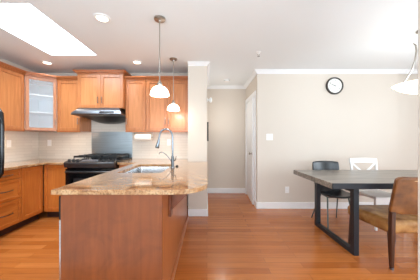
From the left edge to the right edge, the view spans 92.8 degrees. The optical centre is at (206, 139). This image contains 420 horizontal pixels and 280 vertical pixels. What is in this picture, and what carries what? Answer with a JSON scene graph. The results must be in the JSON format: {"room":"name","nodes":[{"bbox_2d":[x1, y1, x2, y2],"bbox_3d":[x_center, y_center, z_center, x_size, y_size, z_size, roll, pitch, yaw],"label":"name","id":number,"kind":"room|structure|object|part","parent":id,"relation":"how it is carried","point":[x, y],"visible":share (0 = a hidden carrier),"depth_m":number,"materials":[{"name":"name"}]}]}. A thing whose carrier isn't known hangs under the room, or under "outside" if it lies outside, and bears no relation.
{"room":"kitchen","nodes":[
{"label":"kitchen","id":0,"kind":"room"},
{"bbox_2d":[0,58,38,162],"bbox_3d":[-3.256,-0.010,0.760,0.128,2.520,6.320,0,0,0],"label":"wall","id":1,"kind":"structure","parent":0,"point":[24,145],"depth_m":3.42,"materials":[{"name":"beige tile"}]},
{"bbox_2d":[0,61,26,131],"bbox_3d":[-3.026,-0.613,2.870,0.338,0.956,0.638,0,0,0],"label":"upper cabinet","id":2,"kind":"object","parent":1,"relation":"attached to","point":[12,79],"visible":0.97,"depth_m":3.00,"materials":[{"name":"brown wood"}]},
{"bbox_3d":[-2.920,-0.595,2.870,0.006,0.766,0.527,0,0,0],"label":"panel","id":3,"kind":"part","parent":2,"relation":"part of","materials":[{"name":"brown wood"}]},
{"bbox_3d":[-3.026,-1.063,2.870,0.338,0.056,0.638,0,0,0],"label":"cornice","id":4,"kind":"part","parent":2,"relation":"part of","materials":[{"name":"orange wood"}]},
{"bbox_3d":[-2.917,-0.146,2.870,0.016,0.022,0.638,0,0,0],"label":"light rail","id":5,"kind":"part","parent":2,"relation":"part of","materials":[{"name":"orange wood"}]},
{"bbox_2d":[0,3,86,47],"bbox_3d":[-1.990,-1.560,2.425,0.800,0.380,1.250,0,0,0],"label":"skylight","id":6,"kind":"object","parent":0,"point":[21,16],"depth_m":2.73,"materials":[{"name":"white glass"}]},
{"bbox_2d":[25,3,53,22],"bbox_3d":[-1.990,-1.780,2.425,0.800,0.060,1.250,0,0,0],"label":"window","id":7,"kind":"structure","parent":6,"relation":"in","point":[28,4],"depth_m":2.75,"materials":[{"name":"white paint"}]},
{"bbox_2d":[39,73,187,205],"bbox_3d":[-1.756,-0.010,3.856,2.887,2.520,0.128,0,0,0],"label":"wall","id":8,"kind":"structure","parent":0,"point":[64,145],"depth_m":3.79,"materials":[{"name":"beige tile"}]},
{"bbox_2d":[24,71,56,131],"bbox_3d":[-2.865,-0.623,3.463,0.641,0.936,0.644,0,0,0],"label":"upper cabinet","id":9,"kind":"object","parent":8,"relation":"attached to","point":[40,89],"visible":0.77,"depth_m":3.57,"materials":[{"name":"brown wood"}]},
{"bbox_3d":[-2.865,-1.063,3.463,0.640,0.056,0.644,0,0,0],"label":"cornice","id":10,"kind":"part","parent":9,"relation":"part of","materials":[{"name":"orange wood"}]},
{"bbox_2d":[29,94,52,100],"bbox_3d":[-2.890,-0.749,3.490,0.522,0.018,0.522,0,0,0],"label":"shelf","id":11,"kind":"object","parent":9,"relation":"attached to","point":[32,97],"depth_m":3.48,"materials":[{"name":"white glass"}]},
{"bbox_2d":[29,111,52,115],"bbox_3d":[-2.890,-0.464,3.490,0.522,0.018,0.522,0,0,0],"label":"shelf","id":12,"kind":"object","parent":9,"relation":"attached to","point":[31,113],"depth_m":3.43,"materials":[{"name":"white plastic"}]},
{"bbox_2d":[56,76,90,131],"bbox_3d":[-2.390,-0.613,3.595,0.398,0.956,0.386,0,0,0],"label":"upper cabinet","id":13,"kind":"object","parent":8,"relation":"attached to","point":[66,85],"visible":0.74,"depth_m":3.46,"materials":[{"name":"brown wood"}]},
{"bbox_3d":[-2.390,-1.063,3.595,0.398,0.056,0.386,0,0,0],"label":"cornice","id":14,"kind":"part","parent":13,"relation":"part of","materials":[{"name":"orange wood"}]},
{"bbox_3d":[-2.390,-0.595,3.460,0.395,0.874,0.020,0,0,0],"label":"door","id":15,"kind":"part","parent":13,"relation":"part of","materials":[{"name":"brown wood"}]},
{"bbox_3d":[-2.390,-0.595,3.465,0.287,0.766,0.006,0,0,0],"label":"panel","id":16,"kind":"part","parent":13,"relation":"part of","materials":[{"name":"brown wood"}]},
{"bbox_2d":[71,108,125,123],"bbox_3d":[-1.800,-0.419,3.509,0.823,0.235,0.542,0,0,0],"label":"range hood","id":17,"kind":"object","parent":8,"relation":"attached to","point":[100,115],"visible":0.93,"depth_m":3.33,"materials":[{"name":"silver metal"}]},
{"bbox_2d":[73,70,131,109],"bbox_3d":[-1.800,-0.856,3.555,0.872,0.631,0.466,0,0,0],"label":"upper cabinet","id":18,"kind":"object","parent":8,"relation":"attached to","point":[95,88],"visible":0.94,"depth_m":3.38,"materials":[{"name":"brown wood"}]},
{"bbox_3d":[-1.993,-0.827,3.380,0.384,0.567,0.020,0,0,0],"label":"door","id":19,"kind":"part","parent":18,"relation":"part of","materials":[{"name":"brown wood"}]},
{"bbox_3d":[-1.993,-0.827,3.385,0.276,0.459,0.006,0,0,0],"label":"panel","id":20,"kind":"part","parent":18,"relation":"part of","materials":[{"name":"brown wood"}]},
{"bbox_3d":[-1.800,-1.143,3.555,0.872,0.056,0.466,0,0,0],"label":"cornice","id":21,"kind":"part","parent":18,"relation":"part of","materials":[{"name":"orange wood"}]},
{"bbox_3d":[-1.607,-0.827,3.380,0.384,0.567,0.020,0,0,0],"label":"door","id":22,"kind":"part","parent":18,"relation":"part of","materials":[{"name":"brown wood"}]},
{"bbox_3d":[-1.607,-0.827,3.385,0.276,0.459,0.006,0,0,0],"label":"panel","id":23,"kind":"part","parent":18,"relation":"part of","materials":[{"name":"brown wood"}]},
{"bbox_2d":[92,132,131,156],"bbox_3d":[-1.800,0.085,3.789,0.772,0.480,0.006,0,0,0],"label":"panel","id":24,"kind":"object","parent":8,"relation":"attached to","point":[102,142],"visible":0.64,"depth_m":3.79,"materials":[{"name":"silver metal"}]},
{"bbox_2d":[124,76,145,131],"bbox_3d":[-1.233,-0.613,3.595,0.352,0.956,0.386,0,0,0],"label":"upper cabinet","id":25,"kind":"object","parent":8,"relation":"attached to","point":[135,85],"visible":0.88,"depth_m":3.46,"materials":[{"name":"brown wood"}]},
{"bbox_3d":[-1.233,-1.063,3.595,0.352,0.056,0.386,0,0,0],"label":"cornice","id":26,"kind":"part","parent":25,"relation":"part of","materials":[{"name":"orange wood"}]},
{"bbox_3d":[-1.233,-0.595,3.465,0.241,0.766,0.006,0,0,0],"label":"panel","id":27,"kind":"part","parent":25,"relation":"part of","materials":[{"name":"brown wood"}]},
{"bbox_3d":[-1.150,-0.096,3.620,0.336,0.115,0.024,0,0,0],"label":"paper towel holder","id":28,"kind":"object","parent":25,"relation":"attached to","visible":0},
{"bbox_2d":[134,134,151,140],"bbox_3d":[-1.150,-0.050,3.620,0.290,0.120,0.120,0,0,0],"label":"paper towel roll","id":29,"kind":"object","parent":28,"relation":"hanging from","point":[138,137],"visible":0.95,"depth_m":3.57,"materials":[{"name":"white"}]},
{"bbox_2d":[145,76,187,131],"bbox_3d":[-0.687,-0.613,3.595,0.732,0.956,0.386,0,0,0],"label":"upper cabinet","id":30,"kind":"object","parent":8,"relation":"attached to","point":[158,118],"visible":0.84,"depth_m":3.46,"materials":[{"name":"brown wood"}]},
{"bbox_3d":[-0.870,-0.595,3.460,0.363,0.874,0.020,0,0,0],"label":"door","id":31,"kind":"part","parent":30,"relation":"part of","materials":[{"name":"brown wood"}]},
{"bbox_3d":[-0.870,-0.595,3.465,0.255,0.766,0.006,0,0,0],"label":"panel","id":32,"kind":"part","parent":30,"relation":"part of","materials":[{"name":"brown wood"}]},
{"bbox_3d":[-0.687,-1.063,3.595,0.732,0.056,0.386,0,0,0],"label":"cornice","id":33,"kind":"part","parent":30,"relation":"part of","materials":[{"name":"orange wood"}]},
{"bbox_3d":[-0.687,-0.146,3.462,0.732,0.022,0.016,0,0,0],"label":"light rail","id":34,"kind":"part","parent":30,"relation":"part of","materials":[{"name":"orange wood"}]},
{"bbox_3d":[-0.504,-0.595,3.460,0.363,0.874,0.020,0,0,0],"label":"door","id":35,"kind":"part","parent":30,"relation":"part of","materials":[{"name":"brown wood"}]},
{"bbox_3d":[-0.504,-0.595,3.465,0.255,0.766,0.006,0,0,0],"label":"panel","id":36,"kind":"part","parent":30,"relation":"part of","materials":[{"name":"brown wood"}]},
{"bbox_2d":[0,0,417,85],"bbox_3d":[0.650,-1.320,1.160,7.940,0.100,7.360,0,0,0],"label":"ceiling","id":37,"kind":"structure","parent":0,"point":[228,35],"depth_m":2.45,"materials":[{"name":"white paint"}]},
{"bbox_2d":[41,61,52,64],"bbox_3d":[-2.620,-1.264,3.280,0.164,0.010,0.164,0,0,0],"label":"recessed light","id":38,"kind":"object","parent":37,"relation":"in","point":[44,62],"visible":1,"depth_m":3.26,"materials":[{"name":"white plastic"}]},
{"bbox_2d":[93,13,110,22],"bbox_3d":[-1.090,-1.264,2.080,0.164,0.010,0.164,0,0,0],"label":"recessed light","id":39,"kind":"object","parent":37,"relation":"in","point":[100,17],"visible":1,"depth_m":2.07,"materials":[{"name":"white plastic"}]},
{"bbox_2d":[132,60,141,63],"bbox_3d":[-1.140,-1.264,3.260,0.164,0.010,0.164,0,0,0],"label":"recessed light","id":40,"kind":"object","parent":37,"relation":"in","point":[133,61],"visible":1,"depth_m":3.25,"materials":[{"name":"white plastic"}]},
{"bbox_2d":[150,15,168,96],"bbox_3d":[-0.494,-0.867,2.090,0.196,0.804,0.196,0,0,0],"label":"pendant lamp","id":41,"kind":"object","parent":37,"relation":"hanging from","point":[159,90],"visible":1,"depth_m":2.07,"materials":[{"name":"white glass"}]},
{"bbox_3d":[-0.494,-0.915,2.090,0.010,0.630,0.011,0,0,0],"label":"stem","id":42,"kind":"part","parent":41,"relation":"part of","materials":[{"name":"silver metal"}]},
{"bbox_3d":[-0.494,-0.514,2.090,0.196,0.098,0.196,0,0,0],"label":"lamp shade","id":43,"kind":"part","parent":41,"relation":"part of","materials":[{"name":"white glass"}]},
{"bbox_2d":[167,57,179,110],"bbox_3d":[-0.525,-0.867,3.130,0.196,0.804,0.196,0,0,0],"label":"pendant lamp","id":44,"kind":"object","parent":37,"relation":"hanging from","point":[172,107],"visible":1,"depth_m":3.11,"materials":[{"name":"white glass"}]},
{"bbox_3d":[-0.525,-0.915,3.130,0.010,0.630,0.011,0,0,0],"label":"stem","id":45,"kind":"part","parent":44,"relation":"part of","materials":[{"name":"silver metal"}]},
{"bbox_3d":[-0.525,-0.514,3.130,0.196,0.098,0.196,0,0,0],"label":"lamp shade","id":46,"kind":"part","parent":44,"relation":"part of","materials":[{"name":"white glass"}]},
{"bbox_2d":[391,30,417,93],"bbox_3d":[2.510,-0.887,2.300,0.580,0.764,0.580,0,0,0],"label":"chandelier","id":47,"kind":"object","parent":37,"relation":"hanging from","point":[409,87],"visible":0.9,"depth_m":2.33,"materials":[{"name":"white glass"}]},
{"bbox_3d":[2.510,-0.596,2.300,0.580,0.112,0.580,0,0,0],"label":"lamp shade","id":48,"kind":"part","parent":47,"relation":"part of","materials":[{"name":"white glass"}]},
{"bbox_3d":[2.400,-0.880,2.418,0.018,0.536,0.201,0,0,-43],"label":"arm","id":49,"kind":"part","parent":47,"relation":"part of","materials":[{"name":"silver metal"}]},
{"bbox_2d":[0,193,417,279],"bbox_3d":[0.650,1.300,2.870,7.940,0.100,3.940,0,0,0],"label":"floor","id":50,"kind":"structure","parent":0,"point":[237,240],"depth_m":2.33,"materials":[{"name":"brown wood"}]},
{"bbox_2d":[0,108,3,178],"bbox_3d":[-2.739,0.360,1.893,0.882,1.740,0.885,0,0,0],"label":"refrigerator","id":51,"kind":"object","parent":50,"relation":"on","point":[1,111],"visible":1,"depth_m":2.25,"materials":[{"name":"black metal"}]},
{"bbox_2d":[0,168,20,235],"bbox_3d":[-2.874,0.821,2.595,0.621,0.858,0.424,0,0,0],"label":"base cabinet","id":52,"kind":"object","parent":50,"relation":"on","point":[10,182],"visible":0.98,"depth_m":2.66,"materials":[{"name":"orange wood"}]},
{"bbox_3d":[-2.615,0.974,2.595,0.006,0.246,0.339,0,0,0],"label":"panel","id":53,"kind":"part","parent":52,"relation":"part of","materials":[{"name":"orange wood"}]},
{"bbox_3d":[-2.615,0.667,2.595,0.006,0.193,0.339,0,0,0],"label":"panel","id":54,"kind":"part","parent":52,"relation":"part of","materials":[{"name":"orange wood"}]},
{"bbox_3d":[-2.615,0.462,2.595,0.006,0.045,0.339,0,0,0],"label":"panel","id":55,"kind":"part","parent":52,"relation":"part of","materials":[{"name":"orange wood"}]},
{"bbox_3d":[-2.610,0.974,2.595,0.020,0.328,0.421,0,0,0],"label":"drawer","id":56,"kind":"part","parent":52,"relation":"part of","materials":[{"name":"orange wood"}]},
{"bbox_3d":[-2.610,0.667,2.595,0.020,0.275,0.421,0,0,0],"label":"drawer","id":57,"kind":"part","parent":52,"relation":"part of","materials":[{"name":"orange wood"}]},
{"bbox_3d":[-2.610,0.462,2.595,0.020,0.127,0.421,0,0,0],"label":"drawer","id":58,"kind":"part","parent":52,"relation":"part of","materials":[{"name":"orange wood"}]},
{"bbox_2d":[4,159,75,170],"bbox_3d":[-2.691,0.372,3.078,0.998,0.035,1.425,0,0,0],"label":"countertop","id":59,"kind":"structure","parent":52,"relation":"on","point":[34,162],"depth_m":3.14,"materials":[{"name":"stone"}]},
{"bbox_2d":[16,165,42,228],"bbox_3d":[-2.893,0.821,2.993,0.585,0.858,0.364,0,0,0],"label":"base cabinet","id":60,"kind":"object","parent":50,"relation":"on","point":[31,177],"visible":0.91,"depth_m":2.98,"materials":[{"name":"orange wood"}]},
{"bbox_3d":[-2.615,0.768,2.993,0.006,0.632,0.253,0,0,0],"label":"panel","id":61,"kind":"part","parent":60,"relation":"part of","materials":[{"name":"orange wood"}]},
{"bbox_2d":[44,165,66,216],"bbox_3d":[-2.397,0.821,3.480,0.402,0.858,0.600,0,0,0],"label":"base cabinet","id":62,"kind":"object","parent":50,"relation":"on","point":[54,175],"visible":0.45,"depth_m":3.19,"materials":[{"name":"orange wood"}]},
{"bbox_3d":[-2.397,0.768,3.195,0.290,0.632,0.006,0,0,0],"label":"panel","id":63,"kind":"part","parent":62,"relation":"part of","materials":[{"name":"orange wood"}]},
{"bbox_2d":[59,195,60,279],"bbox_3d":[-0.785,0.814,1.766,0.610,0.832,0.597,0,0,0],"label":"dishwasher","id":64,"kind":"object","parent":50,"relation":"on","point":[60,195],"visible":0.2,"depth_m":1.47,"materials":[{"name":"grey metal"}]},
{"bbox_3d":[-1.063,0.498,1.766,0.054,0.176,0.597,0,0,0],"label":"control panel","id":65,"kind":"part","parent":64,"relation":"part of","materials":[{"name":"black ceramic"}]},
{"bbox_2d":[63,153,131,184],"bbox_3d":[-1.800,0.741,3.383,0.768,0.978,0.794,0,0,0],"label":"range","id":66,"kind":"object","parent":50,"relation":"on","point":[90,165],"visible":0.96,"depth_m":3.08,"materials":[{"name":"black metal"}]},
{"bbox_3d":[-1.800,0.485,3.038,0.703,0.030,0.077,0,0,0],"label":"handle","id":67,"kind":"part","parent":66,"relation":"part of","materials":[{"name":"grey metal"}]},
{"bbox_3d":[-1.800,0.743,3.096,0.762,0.595,0.043,0,0,0],"label":"oven door","id":68,"kind":"part","parent":66,"relation":"part of","materials":[{"name":"black ceramic"}]},
{"bbox_3d":[-1.800,0.373,3.073,0.768,0.124,0.174,0,0,0],"label":"control panel","id":69,"kind":"part","parent":66,"relation":"part of","materials":[{"name":"grey metal"}]},
{"bbox_2d":[79,157,131,161],"bbox_3d":[-1.800,0.335,3.470,0.768,0.019,0.620,0,0,0],"label":"cooktop","id":70,"kind":"object","parent":66,"relation":"in","point":[119,159],"depth_m":3.35,"materials":[{"name":"black metal"}]},
{"bbox_2d":[61,194,188,279],"bbox_3d":[-0.580,0.821,2.360,0.950,0.858,1.840,0,0,0],"label":"base cabinet","id":71,"kind":"object","parent":50,"relation":"on","point":[104,237],"visible":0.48,"depth_m":1.44,"materials":[{"name":"brown wood"}]},
{"bbox_2d":[51,159,207,194],"bbox_3d":[-0.701,0.372,2.605,1.415,0.035,2.370,0,0,0],"label":"countertop","id":72,"kind":"structure","parent":71,"relation":"on","point":[188,177],"depth_m":1.71,"materials":[{"name":"stone"}]},
{"bbox_2d":[125,167,168,172],"bbox_3d":[-0.740,0.483,2.540,0.530,0.186,0.800,0,0,0],"label":"sink","id":73,"kind":"object","parent":72,"relation":"in","point":[138,169],"visible":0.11,"depth_m":2.92,"materials":[{"name":"silver metal"}]},
{"bbox_2d":[155,128,175,167],"bbox_3d":[-0.524,0.102,2.560,0.275,0.506,0.054,0,0,0],"label":"faucet","id":74,"kind":"object","parent":72,"relation":"on","point":[158,140],"visible":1,"depth_m":2.55,"materials":[{"name":"silver metal"}]},
{"bbox_3d":[-0.334,0.815,1.974,0.020,0.846,1.027,0,0,0],"label":"panel","id":75,"kind":"part","parent":71,"relation":"part of","materials":[{"name":"brown wood"}]},
{"bbox_3d":[-0.310,1.238,2.360,0.028,0.024,1.820,0,0,0],"label":"shoe moulding","id":76,"kind":"part","parent":71,"relation":"part of","materials":[{"name":"brown wood"}]},
{"bbox_3d":[-0.334,0.815,2.886,0.020,0.846,0.788,0,0,0],"label":"panel","id":77,"kind":"part","parent":71,"relation":"part of","materials":[{"name":"brown wood"}]},
{"bbox_2d":[188,66,206,208],"bbox_3d":[-0.157,-0.010,4.005,0.313,2.520,1.430,0,0,0],"label":"wall pier","id":78,"kind":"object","parent":50,"relation":"on","point":[197,75],"visible":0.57,"depth_m":3.29,"materials":[{"name":"beige paint"}]},
{"bbox_2d":[188,188,207,215],"bbox_3d":[-0.148,1.192,3.997,0.329,0.115,1.446,0,0,0],"label":"baseboard","id":79,"kind":"object","parent":78,"relation":"attached to","point":[191,212],"visible":0.91,"depth_m":3.27,"materials":[{"name":"white paint"}]},
{"bbox_2d":[188,62,209,65],"bbox_3d":[-0.132,-1.243,3.265,0.362,0.053,0.049,0,0,0],"label":"trim","id":80,"kind":"structure","parent":78,"relation":"attached to","point":[189,63],"depth_m":3.26,"materials":[{"name":"white paint"}]},
{"bbox_2d":[207,122,208,140],"bbox_3d":[0.014,-0.150,3.750,0.028,0.340,0.400,0,0,0],"label":"picture frame","id":81,"kind":"object","parent":78,"relation":"attached to","point":[207,122],"visible":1,"depth_m":3.55,"materials":[{"name":"black"}]},
{"bbox_2d":[311,161,349,228],"bbox_3d":[1.885,0.794,2.991,0.427,0.919,0.498,0,0,0],"label":"shell chair","id":82,"kind":"object","parent":50,"relation":"on","point":[316,165],"visible":0.55,"depth_m":3.12,"materials":[{"name":"black plastic"}]},
{"bbox_3d":[1.712,1.036,2.839,0.022,0.432,0.116,0,0,29],"label":"leg","id":83,"kind":"part","parent":82,"relation":"part of","materials":[{"name":"grey metal"}]},
{"bbox_2d":[294,170,417,255],"bbox_3d":[2.340,0.855,2.600,2.020,0.790,0.960,0,0,0],"label":"dining table","id":84,"kind":"object","parent":50,"relation":"on","point":[352,181],"visible":0.87,"depth_m":2.39,"materials":[{"name":"grey wood"}]},
{"bbox_3d":[1.611,0.886,2.550,0.057,0.728,0.790,0,0,0],"label":"leg frame","id":85,"kind":"part","parent":84,"relation":"part of","materials":[{"name":"black metal"}]},
{"bbox_2d":[349,158,390,230],"bbox_3d":[2.530,0.771,3.008,0.446,0.960,0.537,0,0,0],"label":"chair","id":86,"kind":"object","parent":50,"relation":"on","point":[379,196],"visible":0.59,"depth_m":3.05,"materials":[{"name":"white paint"}]},
{"bbox_3d":[2.530,0.333,3.253,0.446,0.084,0.046,0,0,0],"label":"rail","id":87,"kind":"part","parent":86,"relation":"part of","materials":[{"name":"white paint"}]},
{"bbox_3d":[2.530,0.805,2.960,0.429,0.040,0.440,0,0,0],"label":"seat","id":88,"kind":"part","parent":86,"relation":"part of","materials":[{"name":"white paint"}]},
{"bbox_3d":[2.340,1.038,2.770,0.036,0.425,0.036,0,0,0],"label":"leg","id":89,"kind":"part","parent":86,"relation":"part of","materials":[{"name":"white paint"}]},
{"bbox_3d":[2.724,0.775,3.213,0.050,0.953,0.089,0,0,0],"label":"leg","id":90,"kind":"part","parent":86,"relation":"part of","materials":[{"name":"white paint"}]},
{"bbox_2d":[347,176,417,270],"bbox_3d":[1.990,0.797,2.140,0.572,0.907,0.639,0,0,-1],"label":"leather chair","id":91,"kind":"object","parent":50,"relation":"on","point":[401,214],"visible":0.91,"depth_m":1.92,"materials":[{"name":"brown leather"}]},
{"bbox_3d":[1.733,1.065,2.393,0.060,0.324,0.050,0,0,-1],"label":"leg","id":92,"kind":"part","parent":91,"relation":"part of","materials":[{"name":"brown wood"}]},
{"bbox_3d":[1.989,0.850,2.192,0.562,0.130,0.535,0,0,-1],"label":"seat","id":93,"kind":"part","parent":91,"relation":"part of","materials":[{"name":"leather"}]},
{"bbox_3d":[1.782,0.958,1.931,0.040,0.537,0.056,0,0,-1],"label":"leg","id":94,"kind":"part","parent":91,"relation":"part of","materials":[{"name":"brown wood"}]},
{"bbox_3d":[1.995,0.525,1.898,0.459,0.364,0.150,0,0,-1],"label":"backrest","id":95,"kind":"part","parent":91,"relation":"part of","materials":[{"name":"leather"}]},
{"bbox_2d":[207,89,245,187],"bbox_3d":[2.094,-0.010,4.780,4.813,2.520,0.120,0,0,0],"label":"wall","id":96,"kind":"structure","parent":0,"point":[226,111],"depth_m":4.72,"materials":[{"name":"beige paint"}]},
{"bbox_2d":[207,63,209,87],"bbox_3d":[0.025,-1.243,3.981,0.049,0.053,1.479,0,0,0],"label":"trim","id":97,"kind":"structure","parent":96,"relation":"attached to","point":[208,66],"depth_m":3.76,"materials":[{"name":"white paint"}]},
{"bbox_2d":[207,85,244,88],"bbox_3d":[0.459,-1.238,4.690,0.917,0.065,0.060,0,0,0],"label":"trim","id":98,"kind":"structure","parent":96,"relation":"attached to","point":[210,86],"depth_m":4.69,"materials":[{"name":"white paint"}]},
{"bbox_2d":[208,188,244,192],"bbox_3d":[0.467,1.192,4.705,0.901,0.115,0.030,0,0,0],"label":"baseboard","id":99,"kind":"structure","parent":96,"relation":"attached to","point":[210,190],"depth_m":4.70,"materials":[{"name":"white paint"}]},
{"bbox_2d":[246,76,255,98],"bbox_3d":[0.977,-0.010,4.245,0.120,2.520,0.950,0,0,0],"label":"wall","id":100,"kind":"structure","parent":0,"point":[251,88],"depth_m":4.12,"materials":[{"name":"beige paint"}]},
{"bbox_2d":[247,97,253,204],"bbox_3d":[0.882,0.210,4.213,0.096,2.060,0.750,0,0,4],"label":"door","id":101,"kind":"structure","parent":100,"relation":"in","point":[250,106],"depth_m":4.04,"materials":[{"name":"white paint"}]},
{"bbox_2d":[245,91,255,205],"bbox_3d":[0.967,0.163,4.210,0.140,2.175,0.950,0,0,0],"label":"trim","id":102,"kind":"structure","parent":100,"relation":"attached to","point":[253,94],"depth_m":3.78,"materials":[{"name":"white paint"}]},
{"bbox_2d":[244,70,256,88],"bbox_3d":[0.887,-1.238,4.155,0.060,0.065,1.130,0,0,0],"label":"trim","id":103,"kind":"structure","parent":100,"relation":"attached to","point":[254,73],"depth_m":4.05,"materials":[{"name":"white paint"}]},
{"bbox_2d":[256,74,417,201],"bbox_3d":[2.708,-0.010,3.710,3.583,2.520,0.120,0,0,0],"label":"wall","id":104,"kind":"structure","parent":0,"point":[307,123],"depth_m":3.65,"materials":[{"name":"beige paint"}]},
{"bbox_2d":[266,134,272,139],"bbox_3d":[1.140,-0.055,3.645,0.118,0.118,0.010,0,0,0],"label":"light switch","id":105,"kind":"object","parent":104,"relation":"attached to","point":[268,136],"visible":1,"depth_m":3.64,"materials":[{"name":"white plastic"}]},
{"bbox_2d":[255,201,388,208],"bbox_3d":[2.700,1.192,3.702,3.599,0.115,0.136,0,0,0],"label":"baseboard","id":106,"kind":"structure","parent":104,"relation":"attached to","point":[259,205],"depth_m":3.63,"materials":[{"name":"white paint"}]},
{"bbox_2d":[326,77,343,94],"bbox_3d":[2.320,-0.985,3.631,0.316,0.316,0.035,0,0,0],"label":"wall clock","id":107,"kind":"object","parent":104,"relation":"attached to","point":[334,85],"visible":1,"depth_m":3.63,"materials":[{"name":"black metal"}]},
{"bbox_2d":[255,69,417,73],"bbox_3d":[2.679,-1.238,3.620,3.642,0.065,0.060,0,0,0],"label":"trim","id":108,"kind":"structure","parent":104,"relation":"attached to","point":[258,71],"depth_m":3.62,"materials":[{"name":"white paint"}]},
{"bbox_2d":[418,0,419,279],"bbox_3d":[1.226,-0.010,0.850,0.348,2.520,0.300,0,0,0],"label":"wall opening","id":109,"kind":"structure","parent":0,"point":[418,0],"depth_m":0.99,"materials":[{"name":"beige paint"}]}
]}

